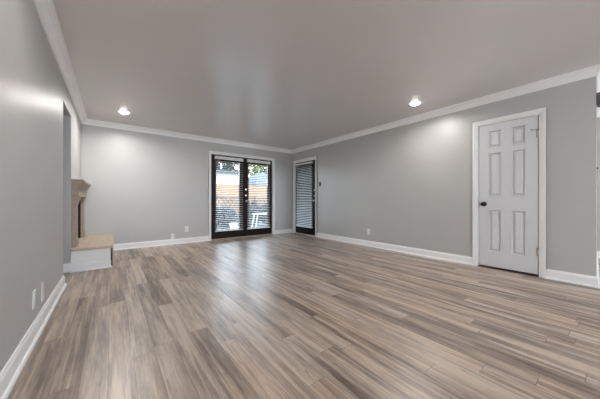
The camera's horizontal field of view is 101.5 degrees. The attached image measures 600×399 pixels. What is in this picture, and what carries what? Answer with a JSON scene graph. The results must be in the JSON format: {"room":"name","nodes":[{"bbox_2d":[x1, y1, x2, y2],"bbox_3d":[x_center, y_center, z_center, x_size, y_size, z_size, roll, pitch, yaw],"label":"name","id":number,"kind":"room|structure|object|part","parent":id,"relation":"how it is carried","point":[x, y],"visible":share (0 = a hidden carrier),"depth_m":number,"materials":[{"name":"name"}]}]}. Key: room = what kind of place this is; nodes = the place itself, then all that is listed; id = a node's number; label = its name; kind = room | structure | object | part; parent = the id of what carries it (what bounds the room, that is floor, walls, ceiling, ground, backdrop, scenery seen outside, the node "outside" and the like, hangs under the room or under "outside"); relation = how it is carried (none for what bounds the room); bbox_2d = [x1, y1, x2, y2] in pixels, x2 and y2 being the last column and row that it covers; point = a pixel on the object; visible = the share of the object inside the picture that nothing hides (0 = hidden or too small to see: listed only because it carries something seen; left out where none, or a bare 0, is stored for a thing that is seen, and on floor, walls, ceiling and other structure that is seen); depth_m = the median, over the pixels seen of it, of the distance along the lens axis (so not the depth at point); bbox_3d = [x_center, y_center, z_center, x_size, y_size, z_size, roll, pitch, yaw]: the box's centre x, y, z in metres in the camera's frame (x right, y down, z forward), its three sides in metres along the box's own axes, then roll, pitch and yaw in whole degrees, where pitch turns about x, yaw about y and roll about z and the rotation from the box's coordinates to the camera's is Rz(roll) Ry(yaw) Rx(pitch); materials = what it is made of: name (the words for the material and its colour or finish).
{"room":"living room","nodes":[
{"label":"living room","id":0,"kind":"room"},
{"bbox_2d":[0,0,80,372],"bbox_3d":[-1.353,-0.250,0.431,0.750,2.440,9.834,0,0,-38],"label":"wall","id":1,"kind":"structure","parent":0,"point":[40,124],"depth_m":1.66,"materials":[{"name":"grey paint"}]},
{"bbox_2d":[0,275,66,398],"bbox_3d":[-0.472,0.911,-0.197,0.180,0.118,7.463,0,0,-38],"label":"baseboard","id":2,"kind":"structure","parent":1,"relation":"attached to","point":[11,371],"depth_m":1.52,"materials":[{"name":"white paint"}]},
{"bbox_2d":[32,289,35,309],"bbox_3d":[-1.868,0.696,1.723,0.009,0.124,0.076,0,0,-38],"label":"wall outlet","id":3,"kind":"object","parent":1,"relation":"attached to","point":[34,290],"visible":1,"depth_m":1.71,"materials":[{"name":"white plastic"}]},
{"bbox_2d":[41,280,43,301],"bbox_3d":[-2.035,0.720,1.938,0.007,0.150,0.076,0,0,-38],"label":"cover plate","id":4,"kind":"object","parent":1,"relation":"attached to","point":[42,283],"visible":1,"depth_m":1.92,"materials":[{"name":"white plastic"}]},
{"bbox_2d":[81,124,291,243],"bbox_3d":[-2.085,-0.250,5.978,4.856,2.440,0.150,0,0,-38],"label":"wall","id":5,"kind":"structure","parent":0,"point":[145,186],"depth_m":5.11,"materials":[{"name":"grey paint"}]},
{"bbox_2d":[113,229,292,250],"bbox_3d":[-1.906,0.911,6.002,4.242,0.118,0.030,0,0,-38],"label":"baseboard","id":6,"kind":"structure","parent":5,"relation":"attached to","point":[122,246],"depth_m":5.24,"materials":[{"name":"white paint"}]},
{"bbox_2d":[211,154,242,238],"bbox_3d":[-1.811,-0.079,6.141,0.835,2.045,0.054,0,0,-38],"label":"door","id":7,"kind":"structure","parent":5,"relation":"in","point":[235,233],"depth_m":6.00,"materials":[{"name":"brown paint"}]},
{"bbox_2d":[215,156,242,231],"bbox_3d":[-1.758,-0.147,6.100,0.720,1.825,0.060,0,0,-38],"label":"window blind","id":8,"kind":"object","parent":5,"relation":"attached to","point":[216,157],"visible":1,"depth_m":6.08,"materials":[{"name":"white plastic"}]},
{"bbox_2d":[208,151,274,240],"bbox_3d":[-1.478,-0.101,6.409,1.827,2.141,0.148,0,0,-38],"label":"door frame","id":9,"kind":"structure","parent":5,"relation":"attached to","point":[209,152],"depth_m":6.21,"materials":[{"name":"white paint"}]},
{"bbox_2d":[243,158,271,235],"bbox_3d":[-1.127,-0.079,6.630,0.861,2.045,0.114,0,0,-38],"label":"door","id":10,"kind":"structure","parent":5,"relation":"in","point":[246,232],"depth_m":6.50,"materials":[{"name":"brown paint"}]},
{"bbox_2d":[247,159,269,228],"bbox_3d":[-1.108,-0.147,6.600,0.680,1.825,0.060,0,0,-38],"label":"window blind","id":11,"kind":"object","parent":5,"relation":"attached to","point":[248,160],"visible":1,"depth_m":6.58,"materials":[{"name":"white plastic"}]},
{"bbox_2d":[7,233,599,398],"bbox_3d":[1.150,1.000,2.358,8.500,0.060,9.834,0,0,-38],"label":"floor","id":12,"kind":"structure","parent":0,"point":[286,315],"depth_m":1.85,"materials":[{"name":"laminate"}]},
{"bbox_2d":[70,179,113,272],"bbox_3d":[-3.492,0.344,3.832,0.908,1.253,1.533,0,0,-38],"label":"fireplace","id":13,"kind":"object","parent":12,"relation":"on","point":[88,252],"visible":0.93,"depth_m":3.44,"materials":[{"name":"beige stone"},{"name":"white paint"}]},
{"bbox_3d":[-3.468,-0.212,3.895,0.122,0.065,1.367,0,0,-38],"label":"cornice","id":14,"kind":"part","parent":13,"relation":"part of","materials":[{"name":"beige stone"}]},
{"bbox_2d":[71,179,90,186],"bbox_3d":[-3.465,-0.264,3.898,0.131,0.038,1.405,0,0,-38],"label":"mantel shelf","id":15,"kind":"object","parent":13,"relation":"attached to","point":[73,181],"depth_m":3.37,"materials":[{"name":"beige stone"}]},
{"bbox_3d":[-3.347,0.767,3.984,0.422,0.169,1.468,0,0,-38],"label":"panel frame","id":16,"kind":"part","parent":13,"relation":"part of","materials":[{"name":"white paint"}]},
{"bbox_3d":[-3.333,0.911,3.982,0.442,0.118,1.488,0,0,-38],"label":"trim","id":17,"kind":"part","parent":13,"relation":"part of","materials":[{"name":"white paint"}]},
{"bbox_3d":[-3.171,0.827,4.122,0.024,0.287,1.402,0,0,-38],"label":"panel","id":18,"kind":"part","parent":13,"relation":"part of","materials":[{"name":"white paint"}]},
{"bbox_2d":[211,234,272,240],"bbox_3d":[-1.493,0.959,6.428,1.695,0.022,0.200,0,0,-38],"label":"threshold","id":19,"kind":"object","parent":12,"relation":"on","point":[261,234],"visible":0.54,"depth_m":6.28,"materials":[{"name":"grey metal"}]},
{"bbox_2d":[479,265,538,276],"bbox_3d":[2.877,0.967,3.390,0.148,0.006,0.642,0,0,-38],"label":"threshold","id":20,"kind":"object","parent":12,"relation":"on","point":[531,274],"visible":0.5,"depth_m":3.35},
{"bbox_2d":[53,0,599,149],"bbox_3d":[1.260,-1.580,2.380,9.100,0.220,10.634,0,0,-38],"label":"ceiling","id":21,"kind":"structure","parent":0,"point":[285,74],"depth_m":2.51,"materials":[{"name":"paint"}]},
{"bbox_2d":[117,110,130,113],"bbox_3d":[-2.941,-1.454,4.093,0.192,0.032,0.192,0,0,-38],"label":"recessed light","id":22,"kind":"object","parent":21,"relation":"in","point":[119,111],"visible":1,"depth_m":4.05,"materials":[{"name":"white"}]},
{"bbox_2d":[408,100,421,105],"bbox_3d":[1.744,-1.454,3.712,0.192,0.032,0.192,0,0,-38],"label":"recessed light","id":23,"kind":"object","parent":21,"relation":"in","point":[413,103],"visible":1,"depth_m":3.68,"materials":[{"name":"white"}]},
{"bbox_2d":[292,76,596,275],"bbox_3d":[1.589,-0.250,5.062,0.150,2.440,5.784,0,0,-38],"label":"wall","id":24,"kind":"structure","parent":0,"point":[410,185],"depth_m":3.95,"materials":[{"name":"grey paint"}]},
{"bbox_2d":[295,161,312,227],"bbox_3d":[0.106,-0.138,6.824,0.060,1.785,0.723,0,0,-38],"label":"window blind","id":25,"kind":"object","parent":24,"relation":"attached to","point":[297,224],"visible":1,"depth_m":6.80,"materials":[{"name":"white plastic"}]},
{"bbox_2d":[293,156,316,236],"bbox_3d":[0.166,-0.090,6.863,0.148,2.121,1.037,0,0,-38],"label":"door frame","id":26,"kind":"structure","parent":24,"relation":"attached to","point":[314,157],"depth_m":7.09,"materials":[{"name":"white paint"}]},
{"bbox_2d":[296,160,314,235],"bbox_3d":[0.137,-0.062,6.841,0.114,2.025,0.899,0,0,-38],"label":"door","id":27,"kind":"structure","parent":24,"relation":"in","point":[310,231],"depth_m":6.82,"materials":[{"name":"black paint"}]},
{"bbox_3d":[0.162,-0.080,6.866,0.006,1.659,0.639,0,0,-38],"label":"glass pane","id":28,"kind":"part","parent":27,"relation":"part of","materials":[{"name":"clear glass"}]},
{"bbox_2d":[32,0,599,153],"bbox_3d":[1.668,-1.424,2.756,6.874,0.092,9.534,0,0,-38],"label":"crown molding","id":29,"kind":"structure","parent":24,"relation":"attached to","point":[45,9],"depth_m":3.41,"materials":[{"name":"white paint"}]},
{"bbox_2d":[316,233,599,287],"bbox_3d":[3.858,0.911,3.744,2.198,0.118,8.427,0,0,-38],"label":"baseboard","id":30,"kind":"structure","parent":24,"relation":"attached to","point":[574,278],"depth_m":3.94,"materials":[{"name":"white paint"}]},
{"bbox_2d":[479,115,538,273],"bbox_3d":[2.812,-0.065,3.334,0.104,2.018,0.643,0,0,-38],"label":"door","id":31,"kind":"structure","parent":24,"relation":"in","point":[508,150],"depth_m":3.32,"materials":[{"name":"white paint"}]},
{"bbox_2d":[472,107,545,277],"bbox_3d":[2.854,-0.087,3.372,0.148,2.114,0.774,0,0,-38],"label":"door frame","id":32,"kind":"structure","parent":24,"relation":"attached to","point":[541,112],"depth_m":3.18,"materials":[{"name":"white paint"}]},
{"bbox_2d":[597,117,599,250],"bbox_3d":[5.468,-0.250,3.578,0.150,2.440,6.500,0,0,-38],"label":"wall","id":33,"kind":"structure","parent":0,"point":[598,118],"depth_m":4.09,"materials":[{"name":"grey paint"}]},
{"bbox_3d":[-3.324,-0.250,2.183,1.436,2.440,1.755,0,0,-38],"label":"wall","id":34,"kind":"structure","parent":0,"visible":0},
{"bbox_2d":[63,263,70,272],"bbox_3d":[-3.670,0.911,2.854,1.465,0.118,0.030,0,0,-38],"label":"baseboard","id":35,"kind":"structure","parent":34,"relation":"attached to","point":[66,267],"depth_m":3.28,"materials":[{"name":"white paint"}]},
{"label":"outside","id":36,"kind":"structure","parent":0,"visible":0},
{"bbox_2d":[220,221,266,229],"bbox_3d":[-4.655,1.100,18.343,21.000,0.060,29.250,0,0,-38],"label":"ground","id":37,"kind":"structure","parent":36,"point":[260,223],"depth_m":9.88,"materials":[{"name":"soil"}]},
{"bbox_2d":[216,161,231,170],"bbox_3d":[-8.842,-2.527,27.062,3.494,7.194,3.496,0,0,13],"label":"tree","id":38,"kind":"object","parent":37,"relation":"on","point":[218,165],"visible":0.12,"depth_m":26.32,"materials":[{"name":"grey plant"}]},
{"bbox_2d":[216,206,236,228],"bbox_3d":[-2.793,0.641,8.954,1.055,0.868,0.838,0,0,-38],"label":"shrub","id":39,"kind":"object","parent":37,"relation":"on","point":[225,216],"visible":0.45,"depth_m":8.71,"materials":[{"name":"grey plant"}]},
{"bbox_2d":[216,170,238,210],"bbox_3d":[-8.372,-0.630,20.057,5.400,3.400,6.600,0,0,-38],"label":"house","id":40,"kind":"structure","parent":37,"relation":"on","point":[224,174],"depth_m":18.46,"materials":[{"name":"white"}]},
{"bbox_2d":[221,163,238,170],"bbox_3d":[-8.127,-2.703,30.303,3.265,7.547,3.150,0,0,-38],"label":"tree","id":41,"kind":"object","parent":37,"relation":"on","point":[230,167],"visible":0.13,"depth_m":29.12,"materials":[{"name":"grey plant"}]},
{"bbox_2d":[216,184,266,216],"bbox_3d":[-2.111,0.123,14.219,16.000,1.893,0.110,0,0,-38],"label":"fence","id":42,"kind":"object","parent":37,"relation":"on","point":[221,188],"visible":0.1,"depth_m":13.08,"materials":[{"name":"beige wood"}]},
{"bbox_2d":[238,202,261,226],"bbox_3d":[-1.922,0.568,9.375,0.984,1.013,0.829,0,0,-38],"label":"shrub","id":43,"kind":"object","parent":37,"relation":"on","point":[258,207],"visible":0.17,"depth_m":9.23,"materials":[{"name":"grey plant"}]},
{"bbox_2d":[249,164,265,175],"bbox_3d":[-4.806,-2.293,27.862,2.712,6.727,2.722,0,0,-38],"label":"tree","id":44,"kind":"object","parent":37,"relation":"on","point":[254,169],"visible":0.2,"depth_m":27.08,"materials":[{"name":"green plant"}]},
{"bbox_2d":[249,173,266,193],"bbox_3d":[-3.109,-0.630,21.458,4.050,3.400,4.700,0,0,-38],"label":"garden shed","id":45,"kind":"object","parent":37,"relation":"on","point":[256,176],"visible":0.09,"depth_m":19.82,"materials":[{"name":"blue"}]},
{"bbox_2d":[260,205,266,223],"bbox_3d":[-1.251,0.592,10.145,1.082,0.967,0.869,0,0,-38],"label":"shrub","id":46,"kind":"object","parent":37,"relation":"on","point":[262,206],"visible":0.15,"depth_m":9.88,"materials":[{"name":"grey plant"}]},
{"bbox_3d":[-0.121,1.030,6.551,6.600,0.079,4.970,0,0,-38],"label":"patio","id":47,"kind":"object","parent":37,"relation":"on","visible":0},
{"bbox_2d":[229,215,238,228],"bbox_3d":[-1.926,0.713,7.342,0.374,0.554,0.385,0,0,-38],"label":"planter","id":48,"kind":"object","parent":47,"relation":"on","point":[237,220],"visible":0.55,"depth_m":7.24,"materials":[{"name":"white paint"}]},
{"bbox_3d":[-1.932,0.840,7.346,0.370,0.300,0.370,0,0,-38],"label":"pot","id":49,"kind":"part","parent":48,"relation":"part of","materials":[{"name":"white paint"}]},
{"bbox_2d":[216,196,266,228],"bbox_3d":[-1.545,0.430,8.401,6.440,1.120,0.040,0,0,-38],"label":"iron railing","id":50,"kind":"object","parent":47,"relation":"on","point":[255,201],"visible":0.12,"depth_m":8.03,"materials":[{"name":"metal"}]},
{"bbox_3d":[-1.545,0.360,8.401,6.400,0.020,0.036,0,0,-38],"label":"rail","id":51,"kind":"part","parent":50,"relation":"part of","materials":[{"name":"white metal"}]},
{"bbox_3d":[-1.545,0.430,8.401,0.040,1.120,0.040,0,0,-38],"label":"post","id":52,"kind":"part","parent":50,"relation":"part of","materials":[{"name":"white metal"}]},
{"bbox_2d":[251,213,266,227],"bbox_3d":[-1.164,0.707,7.873,0.755,0.573,0.398,0,0,-30],"label":"patio table","id":53,"kind":"object","parent":47,"relation":"on","point":[254,214],"visible":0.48,"depth_m":7.65,"materials":[{"name":"white paint"}]},
{"bbox_3d":[4.139,-0.250,3.527,2.018,2.440,0.229,0,0,-38],"label":"wall","id":54,"kind":"structure","parent":0,"visible":0},
{"bbox_2d":[596,92,599,106],"bbox_3d":[3.398,-1.130,2.741,0.160,0.130,0.097,0,0,-38],"label":"wall box","id":55,"kind":"object","parent":54,"relation":"attached to","point":[597,94],"visible":1,"depth_m":2.73,"materials":[{"name":"grey plastic"}]}
]}

